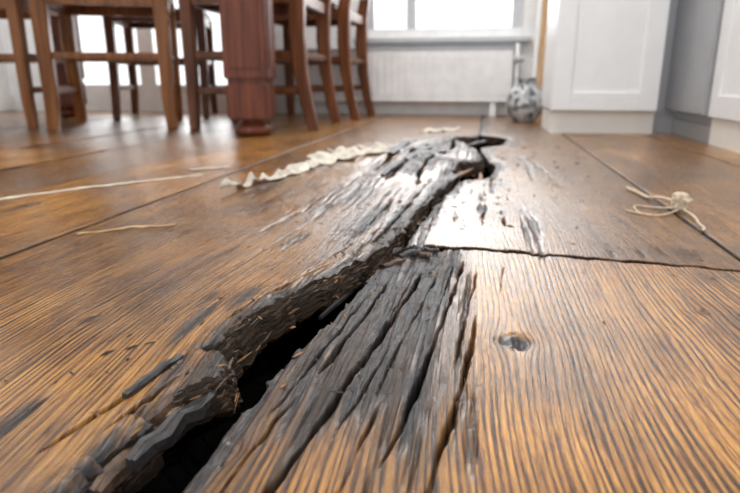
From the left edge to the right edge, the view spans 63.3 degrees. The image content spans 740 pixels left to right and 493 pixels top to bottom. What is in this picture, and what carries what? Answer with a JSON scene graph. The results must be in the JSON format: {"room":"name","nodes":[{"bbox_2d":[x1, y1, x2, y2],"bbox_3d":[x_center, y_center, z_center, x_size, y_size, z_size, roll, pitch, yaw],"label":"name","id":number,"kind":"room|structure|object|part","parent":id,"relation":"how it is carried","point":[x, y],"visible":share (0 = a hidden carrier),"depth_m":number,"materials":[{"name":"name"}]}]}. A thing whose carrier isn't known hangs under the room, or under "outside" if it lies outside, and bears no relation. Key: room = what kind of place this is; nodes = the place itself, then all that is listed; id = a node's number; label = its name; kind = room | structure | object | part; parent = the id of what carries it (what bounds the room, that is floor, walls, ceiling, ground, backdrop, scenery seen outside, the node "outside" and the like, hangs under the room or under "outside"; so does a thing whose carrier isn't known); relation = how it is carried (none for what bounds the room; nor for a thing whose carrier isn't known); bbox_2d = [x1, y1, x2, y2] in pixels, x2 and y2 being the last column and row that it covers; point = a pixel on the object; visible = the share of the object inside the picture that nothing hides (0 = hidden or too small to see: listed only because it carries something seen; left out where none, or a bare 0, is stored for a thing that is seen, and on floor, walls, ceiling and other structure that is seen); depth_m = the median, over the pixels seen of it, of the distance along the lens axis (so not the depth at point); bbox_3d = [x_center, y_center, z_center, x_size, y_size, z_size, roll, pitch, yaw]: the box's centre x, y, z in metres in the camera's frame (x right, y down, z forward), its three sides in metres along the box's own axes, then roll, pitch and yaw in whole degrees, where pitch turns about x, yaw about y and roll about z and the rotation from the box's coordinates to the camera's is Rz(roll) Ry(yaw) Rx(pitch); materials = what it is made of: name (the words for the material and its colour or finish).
{"room":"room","nodes":[
{"label":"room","id":0,"kind":"room"},
{"bbox_2d":[0,31,10,95],"bbox_3d":[-2.453,-1.426,1.241,0.160,2.580,4.210,3,16,10],"label":"wall","id":1,"kind":"structure","parent":0,"point":[4,84],"depth_m":3.31,"materials":[{"name":"paint"}]},
{"bbox_2d":[0,96,14,110],"bbox_3d":[-2.380,-0.274,1.464,0.020,0.080,4.050,3,16,10],"label":"baseboard","id":2,"kind":"structure","parent":1,"relation":"attached to","point":[7,103],"depth_m":3.33,"materials":[{"name":"paint"}]},
{"bbox_2d":[0,19,44,110],"bbox_3d":[-1.873,-1.951,3.121,0.270,2.580,0.160,3,16,10],"label":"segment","id":3,"kind":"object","parent":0,"point":[4,27],"visible":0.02,"depth_m":3.31,"materials":[{"name":"paint"}]},
{"bbox_2d":[272,0,358,95],"bbox_3d":[-0.324,-1.874,2.844,0.620,2.580,0.160,3,16,10],"label":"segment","id":4,"kind":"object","parent":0,"point":[278,30],"visible":0.02,"depth_m":2.98,"materials":[{"name":"paint"}]},
{"bbox_2d":[0,110,739,492],"bbox_3d":[-0.480,-0.114,1.167,3.922,0.111,4.096,3,16,10],"label":"floor","id":5,"kind":"structure","parent":0,"point":[515,380],"depth_m":0.46,"materials":[{"name":"brown wood"}]},
{"bbox_2d":[0,0,71,126],"bbox_3d":[-1.441,-0.827,2.312,0.422,0.697,0.472,0,16,-1],"label":"dining chair","id":6,"kind":"object","parent":5,"relation":"on","point":[15,11],"visible":0.41,"depth_m":2.15,"materials":[{"name":"brown wood"}]},
{"bbox_3d":[-1.436,-0.850,2.092,0.380,0.038,0.022,0,16,-1],"label":"seat rail","id":7,"kind":"part","parent":6,"relation":"part of","materials":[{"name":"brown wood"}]},
{"bbox_3d":[-1.246,-0.655,2.151,0.042,0.446,0.042,0,16,-1],"label":"leg","id":8,"kind":"part","parent":6,"relation":"part of","materials":[{"name":"brown wood"}]},
{"bbox_3d":[-1.446,-0.952,2.458,0.380,0.038,0.022,0,16,-1],"label":"seat rail","id":9,"kind":"part","parent":6,"relation":"part of","materials":[{"name":"brown wood"}]},
{"bbox_3d":[-1.251,-0.902,2.280,0.022,0.038,0.380,0,16,-1],"label":"seat rail","id":10,"kind":"part","parent":6,"relation":"part of","materials":[{"name":"brown wood"}]},
{"bbox_3d":[-1.258,-0.879,2.500,0.042,0.697,0.090,0,16,-1],"label":"leg","id":11,"kind":"part","parent":6,"relation":"part of","materials":[{"name":"brown wood"}]},
{"bbox_2d":[0,174,203,199],"bbox_3d":[-0.476,-0.087,0.943,0.470,0.005,0.042,-12,20,-38],"label":"tape strip","id":12,"kind":"object","parent":5,"relation":"on","point":[113,184],"visible":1,"depth_m":0.97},
{"bbox_2d":[28,0,182,130],"bbox_3d":[-0.947,-0.799,2.215,0.431,0.699,0.475,-4,16,-13],"label":"dining chair","id":13,"kind":"object","parent":5,"relation":"on","point":[163,11],"visible":0.99,"depth_m":2.07,"materials":[{"name":"brown wood"}]},
{"bbox_3d":[-1.083,-0.615,2.010,0.051,0.446,0.051,-4,16,-13],"label":"leg","id":14,"kind":"part","parent":13,"relation":"part of","materials":[{"name":"brown wood"}]},
{"bbox_3d":[-1.128,-0.862,2.134,0.022,0.038,0.380,-4,16,-13],"label":"seat rail","id":15,"kind":"part","parent":13,"relation":"part of","materials":[{"name":"brown wood"}]},
{"bbox_3d":[-1.174,-0.837,2.348,0.049,0.699,0.099,-4,16,-13],"label":"leg","id":16,"kind":"part","parent":13,"relation":"part of","materials":[{"name":"brown wood"}]},
{"bbox_3d":[-0.899,-0.824,1.998,0.380,0.038,0.022,-4,16,-13],"label":"seat rail","id":17,"kind":"part","parent":13,"relation":"part of","materials":[{"name":"brown wood"}]},
{"bbox_3d":[-0.987,-0.923,2.354,0.380,0.038,0.022,-4,16,-13],"label":"seat rail","id":18,"kind":"part","parent":13,"relation":"part of","materials":[{"name":"brown wood"}]},
{"bbox_3d":[-0.714,-0.639,2.096,0.051,0.446,0.051,-4,16,-13],"label":"leg","id":19,"kind":"part","parent":13,"relation":"part of","materials":[{"name":"brown wood"}]},
{"bbox_3d":[-0.808,-0.860,2.433,0.049,0.699,0.099,-4,16,-13],"label":"leg","id":20,"kind":"part","parent":13,"relation":"part of","materials":[{"name":"brown wood"}]},
{"bbox_2d":[77,223,176,234],"bbox_3d":[-0.283,-0.022,0.702,0.108,0.003,0.013,-7,17,-22],"label":"wood splinter","id":21,"kind":"object","parent":5,"relation":"on","point":[132,226],"visible":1,"depth_m":0.70,"materials":[{"name":"brown wood"}]},
{"bbox_2d":[102,8,217,118],"bbox_3d":[-0.957,-0.956,2.774,0.422,0.697,0.472,-3,16,-9],"label":"dining chair","id":22,"kind":"object","parent":5,"relation":"on","point":[204,25],"visible":0.7,"depth_m":2.66,"materials":[{"name":"brown wood"}]},
{"bbox_3d":[-1.111,-0.897,2.563,0.042,0.697,0.090,-3,16,-9],"label":"leg","id":23,"kind":"part","parent":22,"relation":"part of","materials":[{"name":"brown wood"}]},
{"bbox_3d":[-1.147,-1.030,2.737,0.022,0.038,0.380,-3,16,-9],"label":"seat rail","id":24,"kind":"part","parent":22,"relation":"part of","materials":[{"name":"brown wood"}]},
{"bbox_3d":[-1.178,-0.884,2.972,0.042,0.446,0.042,-3,16,-9],"label":"leg","id":25,"kind":"part","parent":22,"relation":"part of","materials":[{"name":"brown wood"}]},
{"bbox_3d":[-0.928,-0.988,2.586,0.380,0.038,0.022,-3,16,-9],"label":"seat rail","id":26,"kind":"part","parent":22,"relation":"part of","materials":[{"name":"brown wood"}]},
{"bbox_3d":[-0.991,-1.089,2.947,0.380,0.038,0.022,-3,16,-9],"label":"seat rail","id":27,"kind":"part","parent":22,"relation":"part of","materials":[{"name":"brown wood"}]},
{"bbox_3d":[-0.965,-1.075,2.787,0.420,0.022,0.380,-3,16,-9],"label":"seat","id":28,"kind":"part","parent":22,"relation":"part of","materials":[{"name":"brown wood"}]},
{"bbox_3d":[-0.740,-0.913,2.623,0.042,0.697,0.090,-3,16,-9],"label":"leg","id":29,"kind":"part","parent":22,"relation":"part of","materials":[{"name":"brown wood"}]},
{"bbox_3d":[-0.772,-1.047,2.797,0.022,0.038,0.380,-3,16,-9],"label":"seat rail","id":30,"kind":"part","parent":22,"relation":"part of","materials":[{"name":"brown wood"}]},
{"bbox_3d":[-0.803,-0.901,3.032,0.042,0.446,0.042,-3,16,-9],"label":"leg","id":31,"kind":"part","parent":22,"relation":"part of","materials":[{"name":"brown wood"}]},
{"bbox_2d":[50,0,275,136],"bbox_3d":[-0.884,-0.839,2.239,1.060,0.752,1.360,-3,16,-10],"label":"dining table","id":32,"kind":"object","parent":5,"relation":"on","point":[247,26],"visible":0.81,"depth_m":1.77,"materials":[{"name":"brown wood"}]},
{"bbox_3d":[-1.408,-0.984,2.632,0.090,0.420,0.008,1,16,2],"label":"panel","id":33,"kind":"part","parent":32,"relation":"part of","materials":[{"name":"brown wood"}]},
{"bbox_3d":[-1.339,-1.001,2.693,0.008,0.420,0.090,1,16,2],"label":"panel","id":34,"kind":"part","parent":32,"relation":"part of","materials":[{"name":"brown wood"}]},
{"bbox_3d":[-0.366,-0.724,1.700,0.090,0.420,0.008,1,16,2],"label":"panel","id":35,"kind":"part","parent":32,"relation":"part of","materials":[{"name":"brown wood"}]},
{"bbox_3d":[-0.297,-0.741,1.761,0.008,0.420,0.090,1,16,2],"label":"panel","id":36,"kind":"part","parent":32,"relation":"part of","materials":[{"name":"brown wood"}]},
{"bbox_2d":[190,166,227,169],"bbox_3d":[-0.315,-0.154,1.174,0.074,0.004,0.021,-7,17,-22],"label":"paper scrap","id":37,"kind":"object","parent":5,"relation":"on","point":[226,166],"visible":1,"depth_m":1.17,"materials":[{"name":"beige paper"}]},
{"bbox_2d":[178,0,340,130],"bbox_3d":[-0.378,-0.784,2.161,0.472,0.697,0.422,2,16,8],"label":"dining chair","id":38,"kind":"object","parent":5,"relation":"on","point":[297,10],"visible":0.81,"depth_m":2.03,"materials":[{"name":"brown wood"}]},
{"bbox_3d":[-0.609,-0.624,2.042,0.042,0.446,0.042,2,16,8],"label":"leg","id":39,"kind":"part","parent":38,"relation":"part of","materials":[{"name":"brown wood"}]},
{"bbox_3d":[-0.581,-0.871,2.169,0.022,0.038,0.380,2,16,8],"label":"seat rail","id":40,"kind":"part","parent":38,"relation":"part of","materials":[{"name":"brown wood"}]},
{"bbox_3d":[-0.421,-0.813,1.961,0.380,0.038,0.022,2,16,8],"label":"seat rail","id":41,"kind":"part","parent":38,"relation":"part of","materials":[{"name":"brown wood"}]},
{"bbox_3d":[-0.365,-0.914,2.323,0.380,0.038,0.022,2,16,8],"label":"seat rail","id":42,"kind":"part","parent":38,"relation":"part of","materials":[{"name":"brown wood"}]},
{"bbox_3d":[-0.217,-0.727,1.955,0.090,0.697,0.042,2,16,8],"label":"leg","id":43,"kind":"part","parent":38,"relation":"part of","materials":[{"name":"brown wood"}]},
{"bbox_3d":[-0.205,-0.856,2.115,0.022,0.038,0.380,2,16,8],"label":"seat rail","id":44,"kind":"part","parent":38,"relation":"part of","materials":[{"name":"brown wood"}]},
{"bbox_3d":[-0.161,-0.827,2.313,0.090,0.697,0.042,2,16,8],"label":"leg","id":45,"kind":"part","parent":38,"relation":"part of","materials":[{"name":"brown wood"}]},
{"bbox_2d":[82,137,503,492],"bbox_3d":[0.080,-0.114,1.041,0.254,0.047,1.742,4,16,14],"label":"wood","id":46,"kind":"object","parent":5,"relation":"on","point":[168,420],"visible":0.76,"depth_m":0.32,"materials":[{"name":"grey wood"}]},
{"bbox_2d":[219,142,399,189],"bbox_3d":[-0.134,-0.180,1.236,0.182,0.025,0.660,9,18,30],"label":"strip","id":47,"kind":"object","parent":5,"relation":"on","point":[341,153],"visible":0.99,"depth_m":1.25,"materials":[{"name":"paper"}]},
{"bbox_2d":[274,0,374,119],"bbox_3d":[-0.231,-0.923,2.659,0.452,0.697,0.382,3,16,11],"label":"dining chair","id":48,"kind":"object","parent":5,"relation":"on","point":[342,16],"visible":0.55,"depth_m":2.71,"materials":[{"name":"brown wood"}]},
{"bbox_3d":[-0.423,-1.012,2.674,0.022,0.038,0.340,3,16,11],"label":"seat rail","id":49,"kind":"part","parent":48,"relation":"part of","materials":[{"name":"brown wood"}]},
{"bbox_3d":[-0.389,-0.861,2.890,0.042,0.446,0.042,3,16,11],"label":"leg","id":50,"kind":"part","parent":48,"relation":"part of","materials":[{"name":"brown wood"}]},
{"bbox_3d":[-0.281,-0.958,2.479,0.360,0.038,0.022,3,16,11],"label":"seat rail","id":51,"kind":"part","parent":48,"relation":"part of","materials":[{"name":"brown wood"}]},
{"bbox_3d":[-0.213,-1.048,2.800,0.360,0.038,0.022,3,16,11],"label":"seat rail","id":52,"kind":"part","parent":48,"relation":"part of","materials":[{"name":"brown wood"}]},
{"bbox_3d":[-0.276,-1.033,2.637,0.360,0.022,0.380,3,16,11],"label":"seat","id":53,"kind":"part","parent":48,"relation":"part of","materials":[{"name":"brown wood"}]},
{"bbox_3d":[-0.088,-0.869,2.465,0.090,0.697,0.041,3,16,11],"label":"leg","id":54,"kind":"part","parent":48,"relation":"part of","materials":[{"name":"brown wood"}]},
{"bbox_3d":[-0.070,-0.993,2.605,0.022,0.038,0.340,3,16,11],"label":"seat rail","id":55,"kind":"part","parent":48,"relation":"part of","materials":[{"name":"brown wood"}]},
{"bbox_3d":[-0.021,-0.958,2.783,0.090,0.697,0.041,3,16,11],"label":"leg","id":56,"kind":"part","parent":48,"relation":"part of","materials":[{"name":"brown wood"}]},
{"bbox_2d":[4,137,669,397],"bbox_3d":[0.141,-0.111,1.012,0.738,0.031,1.493,3,16,10],"label":"debris","id":57,"kind":"object","parent":5,"relation":"on","point":[336,280],"visible":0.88,"depth_m":0.51,"materials":[{"name":"brown wood"}]},
{"bbox_2d":[276,98,507,114],"bbox_3d":[0.200,-0.694,2.979,1.720,0.075,0.018,3,16,10],"label":"board","id":58,"kind":"object","parent":5,"relation":"on","point":[380,107],"visible":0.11,"depth_m":2.97,"materials":[{"name":"paint"}]},
{"bbox_2d":[276,43,523,115],"bbox_3d":[0.127,-0.807,2.909,1.190,0.330,0.062,3,16,10],"label":"radiator","id":59,"kind":"object","parent":5,"relation":"on","point":[395,74],"visible":0.73,"depth_m":2.85,"materials":[{"name":"metal"}]},
{"bbox_3d":[0.103,-0.718,2.938,1.140,0.013,0.058,3,16,10],"label":"rail","id":60,"kind":"part","parent":59,"relation":"part of","materials":[{"name":"metal"}]},
{"bbox_2d":[276,47,513,50],"bbox_3d":[0.103,-0.943,2.876,1.140,0.010,0.060,3,16,10],"label":"grille","id":61,"kind":"object","parent":59,"relation":"attached to","point":[488,48],"depth_m":2.81,"materials":[{"name":"metal"}]},
{"bbox_3d":[0.100,-0.826,2.892,1.140,0.225,0.020,3,16,10],"label":"panel","id":62,"kind":"part","parent":59,"relation":"part of","materials":[{"name":"metal"}]},
{"bbox_2d":[419,127,460,131],"bbox_3d":[0.232,-0.397,2.030,0.171,0.013,0.080,-11,19,-33],"label":"strip","id":63,"kind":"object","parent":5,"relation":"on","point":[426,129],"visible":1,"depth_m":2.02,"materials":[{"name":"paper"}]},
{"bbox_2d":[506,78,542,121],"bbox_3d":[0.636,-0.600,2.455,0.154,0.175,0.154,3,16,10],"label":"vase","id":64,"kind":"object","parent":5,"relation":"on","point":[523,103],"visible":0.98,"depth_m":2.40,"materials":[{"name":"ceramic"}]},
{"bbox_2d":[532,0,548,118],"bbox_3d":[0.766,-1.142,2.583,0.068,1.155,0.216,6,17,19],"label":"wooden board","id":65,"kind":"object","parent":5,"relation":"on","point":[542,14],"visible":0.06,"depth_m":2.61,"materials":[{"name":"brown wood"}]},
{"bbox_2d":[541,0,669,133],"bbox_3d":[0.754,-0.826,1.937,0.327,0.890,0.360,3,16,10],"label":"base cabinet","id":66,"kind":"object","parent":5,"relation":"on","point":[603,61],"visible":0.98,"depth_m":1.85,"materials":[{"name":"paint"}]},
{"bbox_3d":[0.730,-0.454,1.876,0.203,0.055,0.020,3,16,10],"label":"door rail","id":67,"kind":"part","parent":66,"relation":"part of","materials":[{"name":"paint"}]},
{"bbox_3d":[0.731,-0.796,1.784,0.213,0.665,0.014,3,16,10],"label":"door panel","id":68,"kind":"part","parent":66,"relation":"part of","materials":[{"name":"paint"}]},
{"bbox_2d":[625,186,705,232],"bbox_3d":[0.383,-0.065,0.809,0.085,0.026,0.269,3,16,10],"label":"string","id":69,"kind":"object","parent":5,"relation":"on","point":[679,201],"visible":1,"depth_m":0.78,"materials":[{"name":"fabric"}]},
{"bbox_2d":[652,0,724,142],"bbox_3d":[1.216,-0.722,1.629,0.692,0.855,0.410,3,16,10],"label":"base cabinet","id":70,"kind":"object","parent":5,"relation":"on","point":[693,26],"visible":0.6,"depth_m":1.72,"materials":[{"name":"wood"}]},
{"bbox_3d":[0.943,-0.784,1.849,0.072,0.855,0.060,3,16,10],"label":"filler panel","id":71,"kind":"part","parent":70,"relation":"part of","materials":[{"name":"wood"}]},
{"bbox_3d":[1.233,-0.325,1.705,0.606,0.050,0.350,3,16,10],"label":"kick plate","id":72,"kind":"part","parent":70,"relation":"part of","materials":[{"name":"metal"}]},
{"bbox_3d":[0.924,-0.759,1.643,0.034,0.762,0.350,3,16,10],"label":"door","id":73,"kind":"part","parent":70,"relation":"part of","materials":[{"name":"wood"}]},
{"bbox_2d":[708,0,739,152],"bbox_3d":[1.093,-0.531,0.879,0.652,0.890,1.145,3,16,10],"label":"base cabinet","id":74,"kind":"object","parent":5,"relation":"on","point":[724,107],"visible":0.99,"depth_m":1.47,"materials":[{"name":"paint"}]},
{"bbox_3d":[0.861,-0.317,1.387,0.020,0.055,0.268,3,16,10],"label":"door rail","id":75,"kind":"part","parent":74,"relation":"part of","materials":[{"name":"paint"}]},
{"bbox_3d":[0.864,-0.659,1.291,0.014,0.665,0.278,3,16,10],"label":"door panel","id":76,"kind":"part","parent":74,"relation":"part of","materials":[{"name":"paint"}]},
{"bbox_2d":[367,42,521,117],"bbox_3d":[0.354,-0.809,3.011,0.760,0.440,0.160,3,16,10],"label":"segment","id":77,"kind":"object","parent":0,"point":[457,44],"visible":0.02,"depth_m":2.87,"materials":[{"name":"paint"}]},
{"bbox_2d":[353,36,531,42],"bbox_3d":[0.338,-0.987,2.870,0.840,0.021,0.080,3,16,10],"label":"sill","id":78,"kind":"structure","parent":77,"relation":"attached to","point":[514,38],"depth_m":2.83,"materials":[{"name":"paint"}]},
{"bbox_2d":[367,27,521,37],"bbox_3d":[0.350,-1.038,2.927,0.760,0.045,0.060,3,16,10],"label":"frame","id":79,"kind":"object","parent":77,"relation":"on","point":[504,31],"visible":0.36,"depth_m":2.89,"materials":[{"name":"paint"}]},
{"bbox_2d":[368,0,375,28],"bbox_3d":[0.001,-1.816,2.777,0.050,1.535,0.060,3,16,10],"label":"frame","id":80,"kind":"object","parent":79,"relation":"attached to","point":[372,8],"visible":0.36,"depth_m":2.94,"materials":[{"name":"paint"}]},
{"bbox_2d":[407,0,416,28],"bbox_3d":[0.204,-1.805,2.736,0.045,1.535,0.050,3,16,10],"label":"mullion","id":81,"kind":"object","parent":79,"relation":"on","point":[411,4],"visible":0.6,"depth_m":2.90,"materials":[{"name":"paint"}]},
{"bbox_2d":[511,0,523,26],"bbox_3d":[0.700,-1.781,2.652,0.050,1.535,0.060,3,16,10],"label":"frame","id":82,"kind":"object","parent":79,"relation":"attached to","point":[518,5],"visible":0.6,"depth_m":2.81,"materials":[{"name":"paint"}]},
{"bbox_2d":[520,0,675,112],"bbox_3d":[1.347,-1.791,2.546,1.260,2.580,0.160,3,16,10],"label":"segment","id":83,"kind":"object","parent":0,"point":[530,6],"visible":0.02,"depth_m":2.80,"materials":[{"name":"paint"}]},
{"bbox_3d":[-1.185,-0.708,3.335,1.130,0.070,0.160,3,16,10],"label":"segment","id":84,"kind":"object","parent":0,"visible":0},
{"bbox_2d":[85,85,226,111],"bbox_3d":[-1.189,-0.808,3.284,1.130,0.150,0.055,3,16,10],"label":"rail","id":85,"kind":"object","parent":84,"relation":"attached to","point":[98,97],"visible":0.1,"depth_m":3.27,"materials":[{"name":"paint"}]},
{"bbox_2d":[136,29,159,84],"bbox_3d":[-1.188,-1.777,3.017,0.090,1.860,0.060,3,16,10],"label":"stile","id":86,"kind":"object","parent":85,"relation":"on","point":[146,38],"visible":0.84,"depth_m":3.20,"materials":[{"name":"paint"}]}
]}

